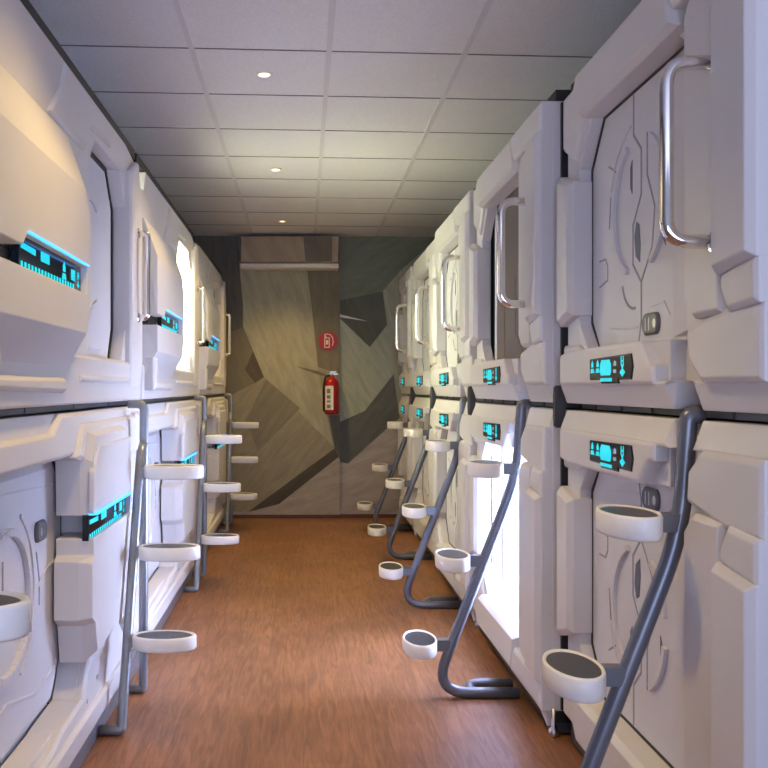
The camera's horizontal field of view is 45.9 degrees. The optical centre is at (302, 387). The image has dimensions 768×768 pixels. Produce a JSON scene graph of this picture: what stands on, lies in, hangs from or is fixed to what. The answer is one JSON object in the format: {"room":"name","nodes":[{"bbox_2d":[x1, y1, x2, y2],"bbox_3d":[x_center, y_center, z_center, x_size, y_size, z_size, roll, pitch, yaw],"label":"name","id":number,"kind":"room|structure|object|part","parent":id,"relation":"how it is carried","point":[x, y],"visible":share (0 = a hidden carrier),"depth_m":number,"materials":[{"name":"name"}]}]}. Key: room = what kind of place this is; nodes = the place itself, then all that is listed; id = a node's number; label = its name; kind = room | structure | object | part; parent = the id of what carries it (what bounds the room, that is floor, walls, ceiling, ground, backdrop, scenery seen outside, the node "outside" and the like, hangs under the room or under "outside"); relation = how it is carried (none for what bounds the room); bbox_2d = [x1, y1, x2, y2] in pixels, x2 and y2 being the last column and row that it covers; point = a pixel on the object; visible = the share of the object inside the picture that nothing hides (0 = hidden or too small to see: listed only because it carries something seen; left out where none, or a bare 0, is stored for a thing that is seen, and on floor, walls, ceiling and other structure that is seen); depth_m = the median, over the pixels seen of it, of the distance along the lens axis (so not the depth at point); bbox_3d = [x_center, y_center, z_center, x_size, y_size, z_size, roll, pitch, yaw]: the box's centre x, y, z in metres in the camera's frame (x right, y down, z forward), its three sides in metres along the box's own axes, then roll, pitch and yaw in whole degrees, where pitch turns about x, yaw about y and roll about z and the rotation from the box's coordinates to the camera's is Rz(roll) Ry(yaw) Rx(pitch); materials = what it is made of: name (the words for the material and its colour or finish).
{"room":"dormitory","nodes":[
{"label":"dormitory","id":0,"kind":"room"},
{"bbox_2d":[196,236,434,514],"bbox_3d":[0.575,-0.105,8.738,5.250,2.710,0.204,0,0,0],"label":"wall","id":1,"kind":"structure","parent":0,"point":[311,461],"depth_m":8.64,"materials":[{"name":"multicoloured paint"}]},
{"bbox_2d":[240,236,338,270],"bbox_3d":[-0.127,-1.278,8.537,0.924,0.305,0.205,0,0,0],"label":"air conditioner","id":2,"kind":"object","parent":1,"relation":"attached to","point":[257,253],"visible":1,"depth_m":8.44,"materials":[{"name":"grey metal"}]},
{"bbox_2d":[233,514,402,517],"bbox_3d":[0.250,1.232,8.651,2.300,0.035,0.046,0,0,0],"label":"baseboard","id":3,"kind":"structure","parent":1,"relation":"attached to","point":[340,515],"depth_m":8.63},
{"bbox_2d":[318,331,337,349],"bbox_3d":[0.240,-0.452,8.631,0.184,0.184,0.005,0,0,0],"label":"fire sign","id":4,"kind":"object","parent":1,"relation":"attached to","point":[327,340],"visible":1,"depth_m":8.63,"materials":[{"name":"red plastic"}]},
{"bbox_2d":[323,371,338,413],"bbox_3d":[0.264,0.046,8.562,0.157,0.408,0.153,0,0,0],"label":"fire extinguisher","id":5,"kind":"object","parent":1,"relation":"attached to","point":[331,384],"visible":1,"depth_m":8.50,"materials":[{"name":"red metal"}]},
{"bbox_2d":[80,518,582,767],"bbox_3d":[0.575,1.300,3.170,5.250,0.100,11.340,0,0,0],"label":"floor","id":6,"kind":"structure","parent":0,"point":[298,660],"depth_m":3.94,"materials":[{"name":"brown wood"}]},
{"bbox_2d":[0,591,31,642],"bbox_3d":[-0.564,0.649,1.185,0.334,1.202,0.507,0,0,0],"label":"ladder","id":7,"kind":"object","parent":6,"relation":"on","point":[15,608],"visible":1,"depth_m":1.29,"materials":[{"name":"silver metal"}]},
{"bbox_2d":[0,405,139,767],"bbox_3d":[-1.312,0.663,2.985,1.276,1.171,2.198,0,0,0],"label":"pod","id":8,"kind":"object","parent":6,"relation":"on","point":[67,476],"visible":0.89,"depth_m":2.92,"materials":[{"name":"plastic"}]},
{"bbox_3d":[-0.831,0.629,2.585,0.054,0.850,1.040,0,0,0],"label":"door panel","id":9,"kind":"part","parent":8,"relation":"part of","materials":[{"name":"white plastic"}]},
{"bbox_2d":[0,0,150,415],"bbox_3d":[-1.307,-0.501,2.985,1.286,1.146,2.198,0,0,0],"label":"pod","id":10,"kind":"object","parent":8,"relation":"on","point":[71,232],"visible":1,"depth_m":2.62,"materials":[{"name":"white plastic"}]},
{"bbox_3d":[-0.702,-0.335,2.497,0.020,0.084,0.611,0,0,0],"label":"display panel","id":11,"kind":"part","parent":10,"relation":"part of","materials":[{"name":"black plastic"}]},
{"bbox_3d":[-0.812,0.063,2.985,0.096,0.018,2.196,0,0,0],"label":"seam rail","id":12,"kind":"part","parent":10,"relation":"part of","materials":[{"name":"plastic"}]},
{"bbox_3d":[-0.809,-0.504,3.355,0.046,0.810,0.940,0,0,0],"label":"door panel","id":13,"kind":"part","parent":10,"relation":"part of","materials":[{"name":"white plastic"}]},
{"bbox_3d":[-0.696,-0.494,3.945,0.056,0.399,0.029,0,0,0],"label":"grab handle","id":14,"kind":"part","parent":10,"relation":"part of","materials":[{"name":"silver metal"}]},
{"bbox_3d":[-0.712,0.459,3.252,0.020,0.084,0.614,0,0,0],"label":"display panel","id":15,"kind":"part","parent":8,"relation":"part of","materials":[{"name":"black plastic"}]},
{"bbox_2d":[99,400,203,735],"bbox_3d":[-0.564,0.649,3.475,0.334,1.202,0.507,0,0,0],"label":"ladder","id":16,"kind":"object","parent":6,"relation":"on","point":[145,641],"visible":1,"depth_m":3.48,"materials":[{"name":"silver metal"}]},
{"bbox_3d":[-0.684,0.733,3.461,0.094,1.035,0.478,0,0,0],"label":"leaning post","id":17,"kind":"part","parent":16,"relation":"part of","materials":[{"name":"silver metal"}]},
{"bbox_3d":[-0.684,0.649,3.700,0.094,1.202,0.057,0,0,0],"label":"post","id":18,"kind":"part","parent":16,"relation":"part of","materials":[{"name":"silver metal"}]},
{"bbox_2d":[136,399,201,632],"bbox_3d":[-1.312,0.663,5.190,1.276,1.171,2.198,0,0,0],"label":"pod","id":19,"kind":"object","parent":6,"relation":"on","point":[174,425],"visible":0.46,"depth_m":5.14,"materials":[{"name":"plastic"}]},
{"bbox_3d":[-0.831,0.629,4.790,0.054,0.850,1.040,0,0,0],"label":"door panel","id":20,"kind":"part","parent":19,"relation":"part of","materials":[{"name":"white plastic"}]},
{"bbox_2d":[133,153,204,402],"bbox_3d":[-1.307,-0.501,5.190,1.286,1.146,2.198,0,0,0],"label":"pod","id":21,"kind":"object","parent":19,"relation":"on","point":[170,336],"visible":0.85,"depth_m":4.73,"materials":[{"name":"white plastic"}]},
{"bbox_3d":[-0.812,0.063,5.190,0.096,0.018,2.196,0,0,0],"label":"seam rail","id":22,"kind":"part","parent":21,"relation":"part of","materials":[{"name":"plastic"}]},
{"bbox_3d":[-0.702,-0.335,4.702,0.020,0.084,0.611,0,0,0],"label":"display panel","id":23,"kind":"part","parent":21,"relation":"part of","materials":[{"name":"black plastic"}]},
{"bbox_3d":[-0.696,-0.494,6.150,0.056,0.399,0.029,0,0,0],"label":"grab handle","id":24,"kind":"part","parent":21,"relation":"part of","materials":[{"name":"silver metal"}]},
{"bbox_3d":[-0.712,0.459,5.457,0.020,0.084,0.614,0,0,0],"label":"display panel","id":25,"kind":"part","parent":19,"relation":"part of","materials":[{"name":"plastic"}]},
{"bbox_2d":[191,396,227,561],"bbox_3d":[-1.312,0.663,7.395,1.276,1.171,2.198,0,0,0],"label":"pod","id":26,"kind":"object","parent":6,"relation":"on","point":[217,406],"visible":0.2,"depth_m":7.38,"materials":[{"name":"plastic"}]},
{"bbox_2d":[193,235,230,397],"bbox_3d":[-1.307,-0.501,7.395,1.286,1.146,2.198,0,0,0],"label":"pod","id":27,"kind":"object","parent":26,"relation":"on","point":[212,354],"visible":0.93,"depth_m":7.00,"materials":[{"name":"white plastic"}]},
{"bbox_3d":[-0.812,0.063,7.395,0.096,0.018,2.196,0,0,0],"label":"seam rail","id":28,"kind":"part","parent":27,"relation":"part of","materials":[{"name":"plastic"}]},
{"bbox_3d":[-0.702,-0.335,6.907,0.020,0.084,0.611,0,0,0],"label":"display panel","id":29,"kind":"part","parent":27,"relation":"part of","materials":[{"name":"black plastic"}]},
{"bbox_3d":[-0.750,-0.488,7.395,0.160,1.082,2.156,0,0,0],"label":"frame","id":30,"kind":"part","parent":27,"relation":"part of","materials":[{"name":"white plastic"}]},
{"bbox_3d":[-0.696,-0.494,8.355,0.056,0.399,0.029,0,0,0],"label":"grab handle","id":31,"kind":"part","parent":27,"relation":"part of","materials":[{"name":"silver metal"}]},
{"bbox_2d":[183,395,241,591],"bbox_3d":[-0.564,0.649,5.745,0.334,1.202,0.507,0,0,0],"label":"ladder","id":32,"kind":"object","parent":6,"relation":"on","point":[202,538],"visible":1,"depth_m":5.75,"materials":[{"name":"silver metal"}]},
{"bbox_3d":[-0.684,0.733,5.731,0.094,1.035,0.478,0,0,0],"label":"leaning post","id":33,"kind":"part","parent":32,"relation":"part of","materials":[{"name":"silver metal"}]},
{"bbox_3d":[-0.684,0.649,5.970,0.094,1.202,0.057,0,0,0],"label":"post","id":34,"kind":"part","parent":32,"relation":"part of","materials":[{"name":"silver metal"}]},
{"bbox_2d":[218,393,258,532],"bbox_3d":[-0.564,0.649,7.965,0.334,1.202,0.507,0,0,0],"label":"ladder","id":35,"kind":"object","parent":6,"relation":"on","point":[231,459],"visible":0.98,"depth_m":7.95,"materials":[{"name":"silver metal"}]},
{"bbox_3d":[-0.684,0.733,7.951,0.094,1.035,0.478,0,0,0],"label":"leaning post","id":36,"kind":"part","parent":35,"relation":"part of","materials":[{"name":"silver metal"}]},
{"bbox_3d":[-0.684,0.649,8.190,0.094,1.202,0.057,0,0,0],"label":"post","id":37,"kind":"part","parent":35,"relation":"part of","materials":[{"name":"silver metal"}]},
{"bbox_2d":[357,394,415,529],"bbox_3d":[0.731,0.647,7.907,0.513,1.206,0.266,0,0,0],"label":"ladder","id":38,"kind":"object","parent":6,"relation":"on","point":[380,467],"visible":0.79,"depth_m":7.88,"materials":[{"name":"grey metal"}]},
{"bbox_2d":[367,396,437,559],"bbox_3d":[0.726,0.647,6.562,0.513,1.206,0.266,0,0,0],"label":"ladder","id":39,"kind":"object","parent":6,"relation":"on","point":[377,530],"visible":0.85,"depth_m":6.54,"materials":[{"name":"grey metal"}]},
{"bbox_2d":[398,396,429,535],"bbox_3d":[1.967,0.663,8.108,2.151,1.173,1.046,0,0,0],"label":"pod","id":40,"kind":"object","parent":6,"relation":"on","point":[404,465],"visible":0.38,"depth_m":8.21,"materials":[{"name":"white plastic"}]},
{"bbox_3d":[0.957,0.619,8.111,0.131,1.083,1.020,0,0,0],"label":"frame","id":41,"kind":"part","parent":40,"relation":"part of","materials":[{"name":"white plastic"}]},
{"bbox_2d":[395,265,421,396],"bbox_3d":[1.918,-0.498,8.108,2.248,1.141,1.046,0,0,0],"label":"pod","id":42,"kind":"object","parent":40,"relation":"on","point":[406,283],"visible":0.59,"depth_m":7.94,"materials":[{"name":"white plastic"}]},
{"bbox_3d":[0.854,-0.514,7.741,0.120,0.421,0.022,0,0,0],"label":"grab handle","id":43,"kind":"part","parent":42,"relation":"part of","materials":[{"name":"silver metal"}]},
{"bbox_3d":[0.957,-0.488,8.111,0.131,1.083,1.020,0,0,0],"label":"frame","id":44,"kind":"part","parent":42,"relation":"part of","materials":[{"name":"white plastic"}]},
{"bbox_2d":[379,396,466,608],"bbox_3d":[0.686,0.647,5.107,0.513,1.206,0.266,0,0,0],"label":"ladder","id":45,"kind":"object","parent":6,"relation":"on","point":[387,570],"visible":0.93,"depth_m":5.08,"materials":[{"name":"grey metal"}]},
{"bbox_2d":[411,397,459,558],"bbox_3d":[1.962,0.663,6.850,2.151,1.173,1.448,0,0,0],"label":"pod","id":46,"kind":"object","parent":6,"relation":"on","point":[421,405],"visible":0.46,"depth_m":7.17,"materials":[{"name":"white plastic"}]},
{"bbox_3d":[0.909,0.197,6.997,0.010,0.082,0.367,0,0,0],"label":"display panel","id":47,"kind":"part","parent":46,"relation":"part of","materials":[{"name":"teal plastic"}]},
{"bbox_3d":[0.993,0.631,6.965,0.045,0.785,0.940,0,0,0],"label":"door panel","id":48,"kind":"part","parent":46,"relation":"part of","materials":[{"name":"white plastic"}]},
{"bbox_2d":[411,240,443,397],"bbox_3d":[1.913,-0.498,6.850,2.248,1.141,1.448,0,0,0],"label":"pod","id":49,"kind":"object","parent":46,"relation":"on","point":[424,269],"visible":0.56,"depth_m":7.08,"materials":[{"name":"white plastic"}]},
{"bbox_2d":[410,387,414,404],"bbox_3d":[0.923,0.066,7.580,0.036,0.150,0.042,0,0,0],"label":"joint cover","id":50,"kind":"object","parent":49,"relation":"attached to","point":[412,393],"visible":0.79,"depth_m":7.56,"materials":[{"name":"plastic"}]},
{"bbox_3d":[0.909,-0.054,6.997,0.010,0.082,0.367,0,0,0],"label":"display panel","id":51,"kind":"part","parent":49,"relation":"part of","materials":[{"name":"plastic"}]},
{"bbox_3d":[0.849,-0.514,6.341,0.120,0.421,0.031,0,0,0],"label":"grab handle","id":52,"kind":"part","parent":49,"relation":"part of","materials":[{"name":"silver metal"}]},
{"bbox_3d":[0.993,-0.501,6.965,0.045,0.785,0.940,0,0,0],"label":"door panel","id":53,"kind":"part","parent":49,"relation":"part of","materials":[{"name":"white plastic"}]},
{"bbox_2d":[403,399,530,697],"bbox_3d":[0.659,0.647,3.637,0.513,1.206,0.266,0,0,0],"label":"ladder","id":54,"kind":"object","parent":6,"relation":"on","point":[422,645],"visible":0.99,"depth_m":3.61,"materials":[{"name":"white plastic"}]},
{"bbox_2d":[431,399,581,627],"bbox_3d":[1.922,0.663,5.390,2.151,1.173,1.448,0,0,0],"label":"pod","id":55,"kind":"object","parent":6,"relation":"on","point":[452,529],"visible":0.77,"depth_m":5.52,"materials":[{"name":"white plastic"}]},
{"bbox_3d":[0.869,0.197,5.537,0.010,0.082,0.367,0,0,0],"label":"display panel","id":56,"kind":"part","parent":55,"relation":"part of","materials":[{"name":"teal plastic"}]},
{"bbox_3d":[0.953,0.631,5.505,0.045,0.785,0.940,0,0,0],"label":"door panel","id":57,"kind":"part","parent":55,"relation":"part of","materials":[{"name":"white plastic"}]},
{"bbox_3d":[0.912,0.619,5.394,0.131,1.083,1.413,0,0,0],"label":"frame","id":58,"kind":"part","parent":55,"relation":"part of","materials":[{"name":"white plastic"}]},
{"bbox_2d":[431,187,486,401],"bbox_3d":[1.873,-0.498,5.390,2.248,1.141,1.448,0,0,0],"label":"pod","id":59,"kind":"object","parent":55,"relation":"on","point":[451,377],"visible":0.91,"depth_m":5.31,"materials":[{"name":"white plastic"}]},
{"bbox_2d":[430,387,435,408],"bbox_3d":[0.883,0.066,6.120,0.036,0.150,0.042,0,0,0],"label":"joint cover","id":60,"kind":"object","parent":59,"relation":"attached to","point":[432,392],"visible":0.81,"depth_m":6.10,"materials":[{"name":"plastic"}]},
{"bbox_3d":[0.869,-0.054,5.537,0.010,0.082,0.367,0,0,0],"label":"display panel","id":61,"kind":"part","parent":59,"relation":"part of","materials":[{"name":"plastic"}]},
{"bbox_3d":[0.809,-0.514,4.881,0.120,0.421,0.031,0,0,0],"label":"grab handle","id":62,"kind":"part","parent":59,"relation":"part of","materials":[{"name":"silver metal"}]},
{"bbox_3d":[0.953,-0.501,5.505,0.045,0.785,0.940,0,0,0],"label":"door panel","id":63,"kind":"part","parent":59,"relation":"part of","materials":[{"name":"white plastic"}]},
{"bbox_3d":[0.978,0.059,5.390,0.058,0.027,1.390,0,0,0],"label":"seam rail","id":64,"kind":"part","parent":59,"relation":"part of","materials":[{"name":"plastic"}]},
{"bbox_3d":[0.913,1.155,4.787,0.042,0.130,0.155,0,0,0],"label":"foot plate","id":65,"kind":"part","parent":55,"relation":"part of","materials":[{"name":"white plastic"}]},
{"bbox_2d":[469,403,623,736],"bbox_3d":[1.910,0.663,3.930,2.151,1.173,1.448,0,0,0],"label":"pod","id":66,"kind":"object","parent":6,"relation":"on","point":[515,602],"visible":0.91,"depth_m":3.49,"materials":[{"name":"white plastic"}]},
{"bbox_3d":[0.857,0.197,4.077,0.010,0.082,0.367,0,0,0],"label":"display panel","id":67,"kind":"part","parent":66,"relation":"part of","materials":[{"name":"plastic"}]},
{"bbox_3d":[1.535,1.092,3.930,1.080,0.100,1.310,0,0,0],"label":"mattress","id":68,"kind":"part","parent":66,"relation":"part of","materials":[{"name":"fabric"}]},
{"bbox_3d":[0.900,0.619,3.933,0.131,1.083,1.413,0,0,0],"label":"frame","id":69,"kind":"part","parent":66,"relation":"part of","materials":[{"name":"white plastic"}]},
{"bbox_2d":[469,90,579,407],"bbox_3d":[1.861,-0.498,3.930,2.248,1.141,1.448,0,0,0],"label":"pod","id":70,"kind":"object","parent":66,"relation":"on","point":[515,330],"visible":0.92,"depth_m":3.49,"materials":[{"name":"white plastic"}]},
{"bbox_2d":[467,386,474,414],"bbox_3d":[0.871,0.066,4.660,0.036,0.150,0.042,0,0,0],"label":"joint cover","id":71,"kind":"object","parent":70,"relation":"attached to","point":[470,393],"visible":0.88,"depth_m":4.64,"materials":[{"name":"plastic"}]},
{"bbox_3d":[0.857,-0.054,4.077,0.010,0.082,0.367,0,0,0],"label":"display panel","id":72,"kind":"part","parent":70,"relation":"part of","materials":[{"name":"plastic"}]},
{"bbox_3d":[0.984,-0.494,4.485,0.014,0.900,0.240,0,0,0],"label":"panel","id":73,"kind":"part","parent":70,"relation":"part of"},
{"bbox_3d":[0.953,-0.494,4.404,0.024,0.900,0.027,0,0,0],"label":"blind rail","id":74,"kind":"part","parent":70,"relation":"part of","materials":[{"name":"white plastic"}]},
{"bbox_3d":[0.797,-0.514,3.421,0.120,0.421,0.031,0,0,0],"label":"grab handle","id":75,"kind":"part","parent":70,"relation":"part of","materials":[{"name":"silver metal"}]},
{"bbox_2d":[497,186,526,359],"bbox_3d":[0.954,-0.494,3.950,0.018,0.900,0.890,0,0,0],"label":"blind","id":76,"kind":"object","parent":70,"relation":"hanging from","point":[509,346],"depth_m":4.11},
{"bbox_3d":[0.966,0.059,3.930,0.058,0.027,1.390,0,0,0],"label":"seam rail","id":77,"kind":"part","parent":70,"relation":"part of","materials":[{"name":"black plastic"}]},
{"bbox_2d":[553,385,565,427],"bbox_3d":[0.910,0.066,3.200,0.036,0.150,0.042,0,0,0],"label":"joint cover","id":78,"kind":"object","parent":70,"relation":"attached to","point":[559,400],"visible":0.9,"depth_m":3.18,"materials":[{"name":"plastic"}]},
{"bbox_3d":[0.901,1.155,3.328,0.042,0.130,0.155,0,0,0],"label":"foot plate","id":79,"kind":"part","parent":66,"relation":"part of","materials":[{"name":"white plastic"}]},
{"bbox_2d":[542,406,706,767],"bbox_3d":[0.711,0.647,2.187,0.513,1.206,0.266,0,0,0],"label":"ladder","id":80,"kind":"object","parent":6,"relation":"on","point":[574,676],"visible":0.99,"depth_m":2.16,"materials":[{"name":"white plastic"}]},
{"bbox_2d":[557,410,767,767],"bbox_3d":[1.949,0.663,2.470,2.151,1.173,1.448,0,0,0],"label":"pod","id":81,"kind":"object","parent":6,"relation":"on","point":[697,697],"visible":0.7,"depth_m":2.33,"materials":[{"name":"white plastic"}]},
{"bbox_3d":[0.896,0.197,2.616,0.010,0.082,0.367,0,0,0],"label":"display panel","id":82,"kind":"part","parent":81,"relation":"part of","materials":[{"name":"black plastic"}]},
{"bbox_3d":[0.980,0.631,2.585,0.045,0.785,0.940,0,0,0],"label":"door panel","id":83,"kind":"part","parent":81,"relation":"part of","materials":[{"name":"white plastic"}]},
{"bbox_2d":[557,0,767,421],"bbox_3d":[1.900,-0.498,2.470,2.248,1.141,1.448,0,0,0],"label":"pod","id":84,"kind":"object","parent":81,"relation":"on","point":[662,202],"visible":1,"depth_m":2.28,"materials":[{"name":"white plastic"}]},
{"bbox_3d":[0.896,-0.054,2.616,0.010,0.082,0.367,0,0,0],"label":"display panel","id":85,"kind":"part","parent":84,"relation":"part of","materials":[{"name":"black plastic"}]},
{"bbox_3d":[0.980,-0.501,2.585,0.045,0.785,0.940,0,0,0],"label":"door panel","id":86,"kind":"part","parent":84,"relation":"part of","materials":[{"name":"white plastic"}]},
{"bbox_3d":[1.005,0.059,2.470,0.058,0.027,1.390,0,0,0],"label":"seam rail","id":87,"kind":"part","parent":84,"relation":"part of","materials":[{"name":"plastic"}]},
{"bbox_3d":[0.836,-0.514,1.961,0.120,0.421,0.031,0,0,0],"label":"grab handle","id":88,"kind":"part","parent":84,"relation":"part of","materials":[{"name":"silver metal"}]},
{"bbox_2d":[29,0,641,236],"bbox_3d":[0.575,-1.508,3.027,5.250,0.105,11.722,0,0,0],"label":"ceiling","id":89,"kind":"structure","parent":0,"point":[378,118],"depth_m":4.42,"materials":[{"name":"tile"}]},
{"bbox_2d":[256,71,272,77],"bbox_3d":[-0.180,-1.455,4.180,0.080,0.008,0.080,0,0,0],"label":"recessed light","id":90,"kind":"object","parent":89,"relation":"in","point":[264,74],"visible":1,"depth_m":4.17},
{"bbox_2d":[270,168,281,170],"bbox_3d":[-0.180,-1.455,6.000,0.080,0.008,0.080,0,0,0],"label":"recessed light","id":91,"kind":"object","parent":89,"relation":"in","point":[271,169],"visible":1,"depth_m":5.99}
]}

